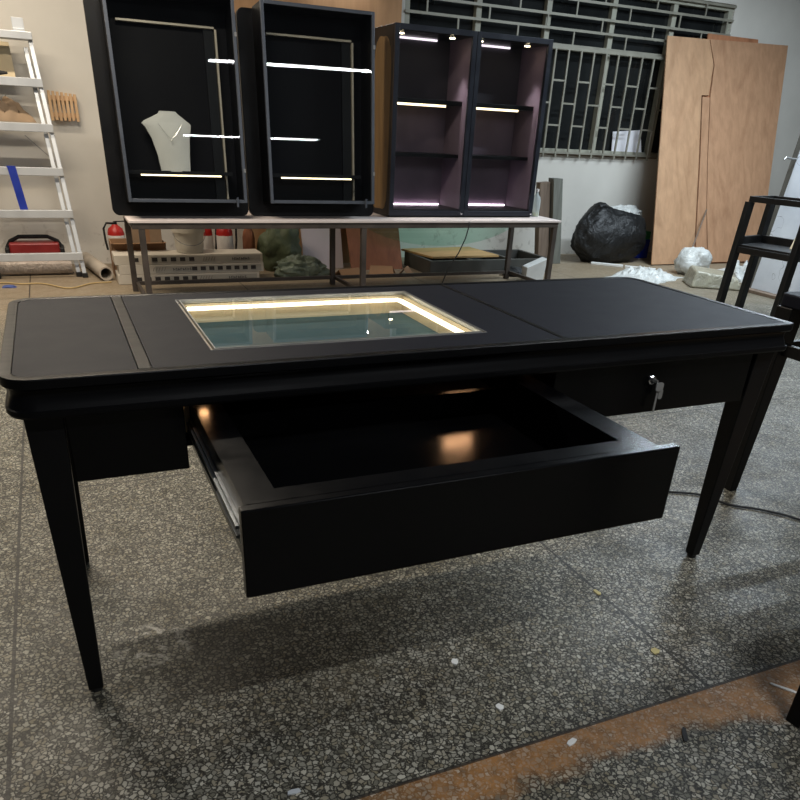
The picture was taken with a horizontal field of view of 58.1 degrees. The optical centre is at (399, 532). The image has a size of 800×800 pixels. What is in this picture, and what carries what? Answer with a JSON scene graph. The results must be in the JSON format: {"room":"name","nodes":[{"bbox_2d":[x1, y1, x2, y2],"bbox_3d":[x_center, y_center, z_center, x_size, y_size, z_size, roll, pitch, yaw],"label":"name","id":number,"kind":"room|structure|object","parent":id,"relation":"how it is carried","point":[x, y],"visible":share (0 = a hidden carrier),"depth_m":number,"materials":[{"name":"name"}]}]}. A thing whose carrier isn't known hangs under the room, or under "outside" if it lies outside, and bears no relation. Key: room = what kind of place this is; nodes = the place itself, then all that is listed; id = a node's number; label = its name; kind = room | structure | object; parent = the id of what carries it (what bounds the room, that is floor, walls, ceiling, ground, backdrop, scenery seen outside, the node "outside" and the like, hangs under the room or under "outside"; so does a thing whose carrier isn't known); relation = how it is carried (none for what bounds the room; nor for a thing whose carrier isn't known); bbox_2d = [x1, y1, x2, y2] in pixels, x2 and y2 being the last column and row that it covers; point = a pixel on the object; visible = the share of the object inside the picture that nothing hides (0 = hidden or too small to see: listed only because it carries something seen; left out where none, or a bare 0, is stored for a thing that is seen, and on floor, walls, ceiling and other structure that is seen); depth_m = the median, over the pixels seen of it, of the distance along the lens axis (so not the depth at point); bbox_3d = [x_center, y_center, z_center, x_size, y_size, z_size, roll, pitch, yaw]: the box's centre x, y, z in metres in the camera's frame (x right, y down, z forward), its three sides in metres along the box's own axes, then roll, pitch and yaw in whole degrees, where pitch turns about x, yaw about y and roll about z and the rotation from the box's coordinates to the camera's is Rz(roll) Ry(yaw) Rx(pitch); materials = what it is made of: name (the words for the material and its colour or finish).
{"room":"furniture workshop","nodes":[
{"label":"furniture workshop","id":0,"kind":"room"},
{"bbox_2d":[0,252,799,799],"bbox_3d":[1.595,-0.490,3.580,16.000,0.100,10.000,-10,32,-22],"label":"floor","id":1,"kind":"structure","parent":0,"point":[351,688],"depth_m":1.91,"materials":[{"name":"stone"}]},
{"bbox_2d":[2,285,16,287],"bbox_3d":[-2.998,-1.895,5.527,0.108,0.019,0.063,-10,32,-22],"label":"rag","id":2,"kind":"object","parent":1,"relation":"on","point":[4,286],"visible":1,"depth_m":5.51,"materials":[{"name":"fabric"}]},
{"bbox_2d":[5,234,64,252],"bbox_3d":[-3.066,-2.359,6.067,0.450,0.290,0.200,-10,32,-22],"label":"tool case","id":3,"kind":"object","parent":1,"relation":"on","point":[13,245],"visible":0.42,"depth_m":5.99,"materials":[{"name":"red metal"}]},
{"bbox_2d":[0,261,72,274],"bbox_3d":[-3.038,-2.197,5.961,0.601,0.110,0.110,-10,32,-22],"label":"roll","id":4,"kind":"object","parent":1,"relation":"on","point":[21,267],"visible":0.88,"depth_m":5.93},
{"bbox_2d":[0,17,87,278],"bbox_3d":[-2.982,-2.953,5.601,0.738,1.790,0.472,-10,32,-22],"label":"step ladder","id":5,"kind":"object","parent":1,"relation":"on","point":[18,32],"visible":1,"depth_m":5.64,"materials":[{"name":"metal"}]},
{"bbox_2d":[6,166,27,209],"bbox_3d":[-2.990,-2.694,5.630,0.096,0.316,0.053,-10,32,-22],"label":"strap","id":6,"kind":"object","parent":5,"relation":"hanging from","point":[12,170],"visible":1,"depth_m":5.61,"materials":[{"name":"blue fabric"}]},
{"bbox_2d":[0,95,36,122],"bbox_3d":[-3.113,-3.322,5.598,0.489,0.207,0.225,-10,32,-22],"label":"sack","id":7,"kind":"object","parent":5,"relation":"on","point":[10,110],"visible":1,"depth_m":5.59,"materials":[{"name":"beige fabric"}]},
{"bbox_2d":[0,41,15,76],"bbox_3d":[-3.188,-3.610,5.488,0.430,0.255,0.130,-10,32,-22],"label":"board","id":8,"kind":"object","parent":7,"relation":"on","point":[6,64],"visible":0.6,"depth_m":5.54,"materials":[{"name":"wood"}]},
{"bbox_2d":[0,281,111,288],"bbox_3d":[-2.749,-1.937,5.629,0.916,0.012,0.250,-6,31,-15],"label":"cord","id":9,"kind":"object","parent":1,"relation":"on","point":[107,281],"visible":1,"depth_m":5.63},
{"bbox_2d":[82,252,112,280],"bbox_3d":[-2.604,-2.287,6.164,0.110,0.110,0.769,-15,34,-29],"label":"cardboard tube","id":10,"kind":"object","parent":1,"relation":"on","point":[99,268],"visible":0.88,"depth_m":6.03,"materials":[{"name":"beige cardboard"}]},
{"bbox_2d":[102,221,124,261],"bbox_3d":[-2.490,-2.544,6.347,0.156,0.389,0.162,8,30,9],"label":"fire extinguisher","id":11,"kind":"object","parent":1,"relation":"on","point":[114,231],"visible":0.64,"depth_m":6.26,"materials":[{"name":"red paint"}]},
{"bbox_2d":[108,238,165,276],"bbox_3d":[-2.206,-2.334,6.096,0.430,0.296,0.440,-10,32,-22],"label":"cardboard box","id":12,"kind":"object","parent":1,"relation":"on","point":[115,244],"visible":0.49,"depth_m":6.01,"materials":[{"name":"brown cardboard"}]},
{"bbox_2d":[131,228,161,242],"bbox_3d":[-2.145,-2.502,6.090,0.230,0.200,0.182,-10,32,-22],"label":"cardboard box","id":13,"kind":"object","parent":12,"relation":"in","point":[152,235],"visible":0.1,"depth_m":6.01,"materials":[{"name":"cardboard"}]},
{"bbox_2d":[115,270,258,284],"bbox_3d":[-1.781,-2.175,6.079,1.145,0.073,0.244,-10,32,-22],"label":"carton","id":14,"kind":"object","parent":1,"relation":"on","point":[122,279],"visible":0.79,"depth_m":5.97,"materials":[{"name":"beige cardboard"}]},
{"bbox_2d":[117,262,263,274],"bbox_3d":[-1.753,-2.244,6.053,1.170,0.073,0.244,-10,32,-22],"label":"carton","id":15,"kind":"object","parent":14,"relation":"on","point":[245,266],"visible":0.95,"depth_m":5.96,"materials":[{"name":"beige cardboard"}]},
{"bbox_2d":[111,249,262,264],"bbox_3d":[-1.763,-2.307,6.011,1.190,0.073,0.244,-10,32,-22],"label":"carton","id":16,"kind":"object","parent":15,"relation":"on","point":[208,255],"visible":0.96,"depth_m":5.94,"materials":[{"name":"beige cardboard"}]},
{"bbox_2d":[171,229,204,253],"bbox_3d":[-1.746,-2.432,5.954,0.272,0.199,0.272,-10,32,-22],"label":"plastic bucket","id":17,"kind":"object","parent":16,"relation":"on","point":[189,241],"visible":0.76,"depth_m":5.87,"materials":[{"name":"white plastic"}]},
{"bbox_2d":[203,229,216,249],"bbox_3d":[-1.721,-2.555,6.392,0.160,0.434,0.143,-24,39,-39],"label":"bottle","id":18,"kind":"object","parent":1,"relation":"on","point":[208,241],"visible":0.2,"depth_m":6.33,"materials":[{"name":"red paint"}]},
{"bbox_2d":[216,229,236,248],"bbox_3d":[-1.542,-2.547,6.385,0.160,0.444,0.143,-24,39,-39],"label":"bottle","id":19,"kind":"object","parent":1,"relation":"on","point":[224,237],"visible":0.28,"depth_m":6.31,"materials":[{"name":"red paint"}]},
{"bbox_2d":[242,229,254,248],"bbox_3d":[-1.366,-2.615,6.505,0.110,0.460,0.109,-10,32,-22],"label":"bottle","id":20,"kind":"object","parent":1,"relation":"on","point":[248,238],"visible":0.27,"depth_m":6.45,"materials":[{"name":"orange plastic"}]},
{"bbox_2d":[257,229,301,271],"bbox_3d":[-1.103,-2.646,6.582,0.410,0.462,0.308,-1,30,-7],"label":"sack","id":21,"kind":"object","parent":1,"relation":"on","point":[274,245],"visible":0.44,"depth_m":6.48,"materials":[{"name":"green fabric"}]},
{"bbox_2d":[288,788,300,794],"bbox_3d":[-0.220,0.535,1.490,0.028,0.003,0.013,-10,32,-22],"label":"bit","id":22,"kind":"object","parent":1,"relation":"on","point":[297,790],"visible":1,"depth_m":1.49,"materials":[{"name":"paper"}]},
{"bbox_2d":[273,254,329,276],"bbox_3d":[-0.861,-2.377,6.396,0.547,0.198,0.267,-10,32,-22],"label":"plastic bag","id":23,"kind":"object","parent":1,"relation":"on","point":[292,265],"visible":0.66,"depth_m":6.31,"materials":[{"name":"green plastic"}]},
{"bbox_2d":[234,0,401,262],"bbox_3d":[-0.707,-3.816,6.615,1.590,2.500,0.250,-10,32,-22],"label":"board","id":24,"kind":"object","parent":1,"relation":"on","point":[387,12],"visible":0.02,"depth_m":6.45,"materials":[{"name":"brown wood"}]},
{"bbox_2d":[301,229,342,268],"bbox_3d":[-0.748,-2.895,6.762,0.390,0.750,0.214,-10,32,-22],"label":"board","id":25,"kind":"object","parent":1,"relation":"on","point":[315,242],"visible":0.2,"depth_m":6.80,"materials":[{"name":"grey"}]},
{"bbox_2d":[122,210,560,293],"bbox_3d":[-0.374,-2.267,5.856,3.470,0.582,0.680,-10,32,-22],"label":"table","id":26,"kind":"object","parent":1,"relation":"on","point":[248,221],"visible":0.74,"depth_m":5.55,"materials":[{"name":"grey metal"}]},
{"bbox_2d":[83,0,248,215],"bbox_3d":[-1.499,-2.812,4.798,0.945,1.302,0.376,-10,32,-22],"label":"display cabinet","id":27,"kind":"object","parent":26,"relation":"on","point":[148,57],"visible":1,"depth_m":4.82,"materials":[{"name":"wood"}]},
{"bbox_2d":[141,111,190,171],"bbox_3d":[-1.557,-2.629,4.839,0.316,0.358,0.087,-10,32,-22],"label":"bust","id":28,"kind":"object","parent":27,"relation":"on","point":[173,156],"visible":0.99,"depth_m":4.82,"materials":[{"name":"grey fabric"}]},
{"bbox_2d":[128,170,232,175],"bbox_3d":[-1.515,-2.479,4.958,0.704,0.022,0.098,-10,28,-22],"label":"shelf","id":29,"kind":"object","parent":27,"relation":"attached to","point":[143,172],"depth_m":4.92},
{"bbox_2d":[141,174,220,176],"bbox_3d":[-1.491,-2.444,4.924,0.535,0.009,0.004,-10,28,-22],"label":"strip light","id":30,"kind":"object","parent":27,"relation":"attached to","point":[141,174],"depth_m":4.92,"materials":[{"name":"white plastic"}]},
{"bbox_2d":[236,0,374,215],"bbox_3d":[-0.607,-2.967,5.155,0.985,1.302,0.376,-10,32,-22],"label":"display cabinet","id":31,"kind":"object","parent":26,"relation":"on","point":[307,71],"visible":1,"depth_m":5.17,"materials":[{"name":"wood"}]},
{"bbox_2d":[281,177,350,179],"bbox_3d":[-0.608,-2.598,5.278,0.535,0.009,0.004,-10,28,-22],"label":"strip light","id":32,"kind":"object","parent":31,"relation":"attached to","point":[281,177],"depth_m":5.27,"materials":[{"name":"white plastic"}]},
{"bbox_2d":[272,173,360,178],"bbox_3d":[-0.633,-2.633,5.311,0.704,0.022,0.098,-10,28,-22],"label":"shelf","id":33,"kind":"object","parent":31,"relation":"attached to","point":[345,175],"depth_m":5.27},
{"bbox_2d":[442,222,469,282],"bbox_3d":[0.410,-2.293,5.978,0.204,0.572,0.321,-6,31,-15],"label":"hanging cable","id":34,"kind":"object","parent":26,"relation":"hanging from","point":[469,222],"visible":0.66,"depth_m":5.83,"materials":[{"name":"black rubber"}]},
{"bbox_2d":[373,22,553,216],"bbox_3d":[0.470,-3.243,5.777,1.330,1.265,0.446,-10,32,-22],"label":"display cabinet","id":35,"kind":"object","parent":26,"relation":"on","point":[459,113],"visible":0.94,"depth_m":5.83,"materials":[{"name":"black wood"}]},
{"bbox_2d":[397,102,445,106],"bbox_3d":[0.137,-3.292,5.532,0.476,0.014,0.018,-10,32,-22],"label":"strip light","id":36,"kind":"object","parent":35,"relation":"attached to","point":[432,104],"depth_m":5.54,"materials":[{"name":"beige plastic"}]},
{"bbox_2d":[395,151,457,157],"bbox_3d":[0.133,-3.054,5.808,0.616,0.024,0.276,-10,32,-22],"label":"shelf","id":37,"kind":"object","parent":35,"relation":"attached to","point":[398,154],"depth_m":5.79,"materials":[{"name":"black wood"}]},
{"bbox_2d":[397,97,461,105],"bbox_3d":[0.149,-3.372,5.629,0.616,0.030,0.276,-10,32,-22],"label":"shelf","id":38,"kind":"object","parent":35,"relation":"attached to","point":[401,101],"depth_m":5.57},
{"bbox_2d":[476,107,517,111],"bbox_3d":[0.740,-3.397,5.774,0.476,0.014,0.018,-10,32,-22],"label":"strip light","id":39,"kind":"object","parent":35,"relation":"attached to","point":[510,109],"depth_m":5.78,"materials":[{"name":"beige plastic"}]},
{"bbox_2d":[472,154,527,160],"bbox_3d":[0.736,-3.159,6.050,0.616,0.024,0.276,-10,32,-22],"label":"shelf","id":40,"kind":"object","parent":35,"relation":"attached to","point":[475,157],"depth_m":6.05,"materials":[{"name":"black wood"}]},
{"bbox_2d":[476,103,533,110],"bbox_3d":[0.752,-3.477,5.871,0.616,0.030,0.276,-10,32,-22],"label":"shelf","id":41,"kind":"object","parent":35,"relation":"attached to","point":[480,106],"depth_m":5.81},
{"bbox_2d":[532,189,540,216],"bbox_3d":[1.176,-2.855,6.226,0.076,0.216,0.076,-10,32,-22],"label":"plastic bottle","id":42,"kind":"object","parent":26,"relation":"on","point":[537,200],"visible":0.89,"depth_m":6.21,"materials":[{"name":"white plastic"}]},
{"bbox_2d":[335,267,359,279],"bbox_3d":[-0.464,-2.365,6.536,0.260,0.075,0.174,-21,37,-36],"label":"scrap","id":43,"kind":"object","parent":1,"relation":"on","point":[351,271],"visible":0.71,"depth_m":6.50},
{"bbox_2d":[346,228,402,269],"bbox_3d":[-0.274,-2.967,6.884,0.550,0.800,0.336,-10,32,-22],"label":"board","id":44,"kind":"object","parent":1,"relation":"on","point":[383,248],"visible":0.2,"depth_m":6.92,"materials":[{"name":"brown wood"}]},
{"bbox_2d":[368,265,394,273],"bbox_3d":[-0.167,-2.469,6.748,0.240,0.075,0.161,5,29,3],"label":"scrap","id":45,"kind":"object","parent":1,"relation":"on","point":[374,269],"visible":0.86,"depth_m":6.71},
{"bbox_2d":[0,277,793,691],"bbox_3d":[0.120,-0.157,1.957,1.999,0.781,1.141,-10,32,-22],"label":"desk","id":46,"kind":"object","parent":1,"relation":"on","point":[336,433],"visible":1,"depth_m":1.59,"materials":[{"name":"black paint"}]},
{"bbox_2d":[179,295,472,349],"bbox_3d":[-0.195,-0.527,1.863,0.665,0.050,0.500,-10,32,-22],"label":"glass panel","id":47,"kind":"object","parent":46,"relation":"on","point":[270,321],"depth_m":1.98,"materials":[{"name":"glass"}]},
{"bbox_2d":[400,266,411,272],"bbox_3d":[0.049,-2.452,6.737,0.121,0.075,0.180,10,30,12],"label":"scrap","id":48,"kind":"object","parent":1,"relation":"on","point":[407,269],"visible":0.71,"depth_m":6.72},
{"bbox_2d":[451,658,457,664],"bbox_3d":[0.143,0.335,1.879,0.018,0.003,0.022,12,31,15],"label":"paper scrap","id":49,"kind":"object","parent":1,"relation":"on","point":[453,661],"visible":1,"depth_m":1.88,"materials":[{"name":"white paper"}]},
{"bbox_2d":[404,249,546,272],"bbox_3d":[0.776,-2.728,7.239,1.340,0.130,0.600,-10,32,-22],"label":"tray","id":50,"kind":"object","parent":1,"relation":"on","point":[519,258],"visible":0.6,"depth_m":6.99,"materials":[{"name":"black metal"}]},
{"bbox_2d":[401,247,498,258],"bbox_3d":[0.497,-2.792,7.174,0.802,0.018,0.561,-12,33,-25],"label":"plywood offcut","id":51,"kind":"object","parent":50,"relation":"on","point":[440,252],"visible":1,"depth_m":7.12,"materials":[{"name":"brown wood"}]},
{"bbox_2d":[496,703,503,710],"bbox_3d":[0.241,0.419,1.738,0.018,0.003,0.020,-22,38,-37],"label":"paper scrap","id":52,"kind":"object","parent":1,"relation":"on","point":[499,706],"visible":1,"depth_m":1.74,"materials":[{"name":"white paper"}]},
{"bbox_2d":[509,266,521,276],"bbox_3d":[1.100,-2.540,6.981,0.197,0.084,0.190,12,31,15],"label":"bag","id":53,"kind":"object","parent":1,"relation":"on","point":[518,270],"visible":0.52,"depth_m":6.93,"materials":[{"name":"grey plastic"}]},
{"bbox_2d":[522,257,546,279],"bbox_3d":[1.253,-2.465,6.736,0.207,0.207,0.121,-7,31,-16],"label":"foam block","id":54,"kind":"object","parent":1,"relation":"on","point":[535,269],"visible":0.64,"depth_m":6.70,"materials":[{"name":"white plastic"}]},
{"bbox_2d":[534,181,549,256],"bbox_3d":[1.496,-3.255,7.568,0.229,0.790,0.080,-10,32,-22],"label":"timber post","id":55,"kind":"object","parent":1,"relation":"on","point":[541,246],"visible":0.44,"depth_m":7.54,"materials":[{"name":"brown wood"}]},
{"bbox_2d":[549,178,562,263],"bbox_3d":[1.628,-3.277,7.583,0.229,0.825,0.100,-10,32,-22],"label":"timber post","id":56,"kind":"object","parent":1,"relation":"on","point":[556,184],"visible":0.69,"depth_m":7.47,"materials":[{"name":"grey wood"}]},
{"bbox_2d":[567,738,576,746],"bbox_3d":[0.393,0.478,1.648,0.030,0.003,0.014,-19,36,-34],"label":"paper scrap","id":57,"kind":"object","parent":1,"relation":"on","point":[571,741],"visible":1,"depth_m":1.65,"materials":[{"name":"white paper"}]},
{"bbox_2d":[591,262,622,266],"bbox_3d":[2.244,-2.913,7.811,0.340,0.022,0.055,12,31,15],"label":"batten","id":58,"kind":"object","parent":1,"relation":"on","point":[593,263],"visible":1,"depth_m":7.79,"materials":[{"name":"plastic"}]},
{"bbox_2d":[570,202,646,262],"bbox_3d":[2.334,-3.312,7.931,0.988,0.608,0.478,-10,32,-22],"label":"trash bag","id":59,"kind":"object","parent":1,"relation":"on","point":[604,233],"visible":0.98,"depth_m":7.75,"materials":[{"name":"black plastic"}]},
{"bbox_2d":[610,205,642,215],"bbox_3d":[2.526,-3.662,8.178,0.578,0.131,0.235,-10,32,-22],"label":"film","id":60,"kind":"object","parent":59,"relation":"on","point":[633,209],"visible":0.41,"depth_m":8.13,"materials":[{"name":"white plastic"}]},
{"bbox_2d":[625,265,655,269],"bbox_3d":[2.571,-2.838,7.710,0.318,0.020,0.045,12,31,16],"label":"batten","id":61,"kind":"object","parent":1,"relation":"on","point":[626,266],"visible":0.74,"depth_m":7.71,"materials":[{"name":"plastic"}]},
{"bbox_2d":[633,239,649,257],"bbox_3d":[2.807,-3.325,8.408,0.150,0.204,0.110,-10,32,-22],"label":"carton","id":62,"kind":"object","parent":1,"relation":"on","point":[643,254],"visible":0.51,"depth_m":8.38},
{"bbox_2d":[645,231,650,239],"bbox_3d":[2.815,-3.449,8.333,0.130,0.085,0.100,-10,32,-22],"label":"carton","id":63,"kind":"object","parent":62,"relation":"on","point":[648,233],"visible":0.28,"depth_m":8.30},
{"bbox_2d":[608,265,682,283],"bbox_3d":[2.432,-2.598,7.180,0.538,0.110,0.850,26,37,35],"label":"plastic film","id":64,"kind":"object","parent":1,"relation":"on","point":[658,276],"visible":0.84,"depth_m":7.11,"materials":[{"name":"white plastic"}]},
{"bbox_2d":[651,647,659,654],"bbox_3d":[0.694,0.320,1.956,0.026,0.003,0.021,-14,34,-27],"label":"paper scrap","id":65,"kind":"object","parent":1,"relation":"on","point":[654,650],"visible":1,"depth_m":1.95,"materials":[{"name":"beige paper"}]},
{"bbox_2d":[651,36,713,264],"bbox_3d":[3.111,-4.168,7.901,0.630,2.183,1.061,1,29,-4],"label":"plywood sheet","id":66,"kind":"object","parent":1,"relation":"on","point":[689,64],"visible":0.87,"depth_m":7.88,"materials":[{"name":"brown wood"}]},
{"bbox_2d":[682,727,687,742],"bbox_3d":[0.667,0.472,1.685,0.012,0.003,0.050,9,30,10],"label":"tape strip","id":67,"kind":"object","parent":1,"relation":"on","point":[684,732],"visible":1,"depth_m":1.68,"materials":[{"name":"black plastic"}]},
{"bbox_2d":[674,247,711,273],"bbox_3d":[3.075,-2.845,7.513,0.401,0.273,0.335,-10,32,-22],"label":"plastic bag","id":68,"kind":"object","parent":1,"relation":"on","point":[688,256],"visible":0.65,"depth_m":7.40,"materials":[{"name":"white plastic"}]},
{"bbox_2d":[692,209,706,246],"bbox_3d":[3.260,-3.242,7.938,0.018,0.562,0.765,17,32,23],"label":"rod","id":69,"kind":"object","parent":1,"relation":"on","point":[706,209],"visible":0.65,"depth_m":7.99,"materials":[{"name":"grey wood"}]},
{"bbox_2d":[695,97,709,249],"bbox_3d":[3.383,-3.937,8.066,0.175,1.633,0.629,-6,31,-16],"label":"strip","id":70,"kind":"object","parent":1,"relation":"on","point":[701,241],"visible":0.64,"depth_m":8.05,"materials":[{"name":"beige wood"}]},
{"bbox_2d":[682,265,739,290],"bbox_3d":[3.025,-2.473,6.965,0.476,0.156,0.385,5,29,4],"label":"carton","id":71,"kind":"object","parent":1,"relation":"on","point":[696,276],"visible":0.7,"depth_m":6.83,"materials":[{"name":"beige cardboard"}]},
{"bbox_2d":[694,33,757,263],"bbox_3d":[3.637,-4.303,8.144,1.110,2.255,0.832,-10,32,-22],"label":"plywood sheet","id":72,"kind":"object","parent":1,"relation":"on","point":[709,36],"visible":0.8,"depth_m":7.98,"materials":[{"name":"brown wood"}]},
{"bbox_2d":[717,260,747,282],"bbox_3d":[3.686,-2.763,7.481,0.756,0.215,0.677,0,30,-5],"label":"plastic film","id":73,"kind":"object","parent":1,"relation":"on","point":[739,271],"visible":0.1,"depth_m":7.30,"materials":[{"name":"white plastic"}]},
{"bbox_2d":[669,491,799,520],"bbox_3d":[1.204,-0.078,2.701,1.554,0.009,0.282,9,30,10],"label":"power cable","id":74,"kind":"object","parent":1,"relation":"on","point":[680,492],"visible":0.47,"depth_m":2.74,"materials":[{"name":"black rubber"}]},
{"bbox_2d":[706,39,787,261],"bbox_3d":[3.983,-4.345,8.257,1.252,2.208,0.815,-10,32,-22],"label":"plywood sheet","id":75,"kind":"object","parent":1,"relation":"on","point":[748,77],"visible":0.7,"depth_m":8.19,"materials":[{"name":"brown wood"}]},
{"bbox_2d":[716,195,799,316],"bbox_3d":[2.910,-2.128,5.622,0.489,0.873,0.585,-16,34,-30],"label":"stand","id":76,"kind":"object","parent":1,"relation":"on","point":[761,244],"visible":0.8,"depth_m":5.63,"materials":[{"name":"metal"}]},
{"bbox_2d":[724,291,799,490],"bbox_3d":[1.674,-0.432,2.604,0.540,0.765,0.540,-10,32,-22],"label":"bar stool","id":77,"kind":"object","parent":1,"relation":"on","point":[789,309],"visible":0.82,"depth_m":2.65,"materials":[{"name":"wood"}]},
{"bbox_2d":[748,288,776,298],"bbox_3d":[3.656,-1.988,6.296,0.250,0.029,1.450,-10,32,-22],"label":"plinth","id":78,"kind":"object","parent":1,"relation":"on","point":[751,290],"visible":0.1,"depth_m":6.66,"materials":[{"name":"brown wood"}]},
{"bbox_2d":[750,135,799,287],"bbox_3d":[3.497,-3.134,6.508,0.219,1.800,0.060,-10,32,-22],"label":"upright","id":79,"kind":"object","parent":1,"relation":"on","point":[797,148],"visible":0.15,"depth_m":6.50,"materials":[{"name":"metal"}]},
{"bbox_2d":[751,152,799,293],"bbox_3d":[3.743,-2.804,5.915,0.230,1.770,1.340,-10,32,-22],"label":"board","id":80,"kind":"object","parent":1,"relation":"on","point":[769,274],"visible":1,"depth_m":6.50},
{"bbox_2d":[769,682,795,693],"bbox_3d":[0.984,0.398,1.845,0.070,0.003,0.009,19,33,26],"label":"strip","id":81,"kind":"object","parent":1,"relation":"on","point":[771,683],"visible":0.85,"depth_m":1.84,"materials":[{"name":"plastic"}]},
{"bbox_2d":[786,685,799,727],"bbox_3d":[1.321,0.172,1.501,0.540,0.765,0.540,-16,34,-30],"label":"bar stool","id":82,"kind":"object","parent":1,"relation":"on","point":[793,716],"visible":1,"depth_m":1.72,"materials":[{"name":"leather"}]},
{"bbox_2d":[0,0,799,263],"bbox_3d":[-0.364,-4.357,6.791,16.000,3.500,0.240,-10,32,-22],"label":"wall","id":83,"kind":"structure","parent":0,"point":[58,29],"depth_m":6.36,"materials":[{"name":"paint"}]},
{"bbox_2d":[47,90,79,121],"bbox_3d":[-2.756,-3.496,5.898,0.217,0.213,0.068,-10,32,-22],"label":"wooden rack","id":84,"kind":"object","parent":83,"relation":"attached to","point":[66,98],"visible":1,"depth_m":5.87,"materials":[{"name":"brown wood"}]},
{"bbox_2d":[404,0,736,160],"bbox_3d":[1.820,-4.782,7.513,3.930,1.530,0.160,-10,32,-22],"label":"window","id":85,"kind":"structure","parent":83,"relation":"in","point":[606,75],"depth_m":7.63,"materials":[{"name":"paint"}]},
{"bbox_2d":[405,0,736,56],"bbox_3d":[1.854,-5.197,7.248,3.930,0.527,0.014,-10,32,-22],"label":"grille","id":86,"kind":"object","parent":85,"relation":"attached to","point":[695,3],"depth_m":7.39,"materials":[{"name":"grey metal"}]},
{"bbox_2d":[540,45,664,160],"bbox_3d":[1.859,-4.519,7.600,3.880,0.990,0.020,-10,32,-22],"label":"grille","id":87,"kind":"object","parent":85,"relation":"attached to","point":[606,51],"depth_m":7.70,"materials":[{"name":"grey metal"}]},
{"bbox_2d":[611,130,640,151],"bbox_3d":[2.575,-4.415,8.145,0.440,0.262,0.036,-10,32,-22],"label":"sheet","id":88,"kind":"object","parent":85,"relation":"on","point":[634,135],"visible":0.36,"depth_m":8.13,"materials":[{"name":"paper"}]},
{"bbox_2d":[740,242,791,254],"bbox_3d":[2.918,-2.204,5.578,0.355,0.012,0.520,-17,35,-31],"label":"tray","id":89,"kind":"object","parent":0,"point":[779,247],"depth_m":5.58,"materials":[{"name":"black metal"}]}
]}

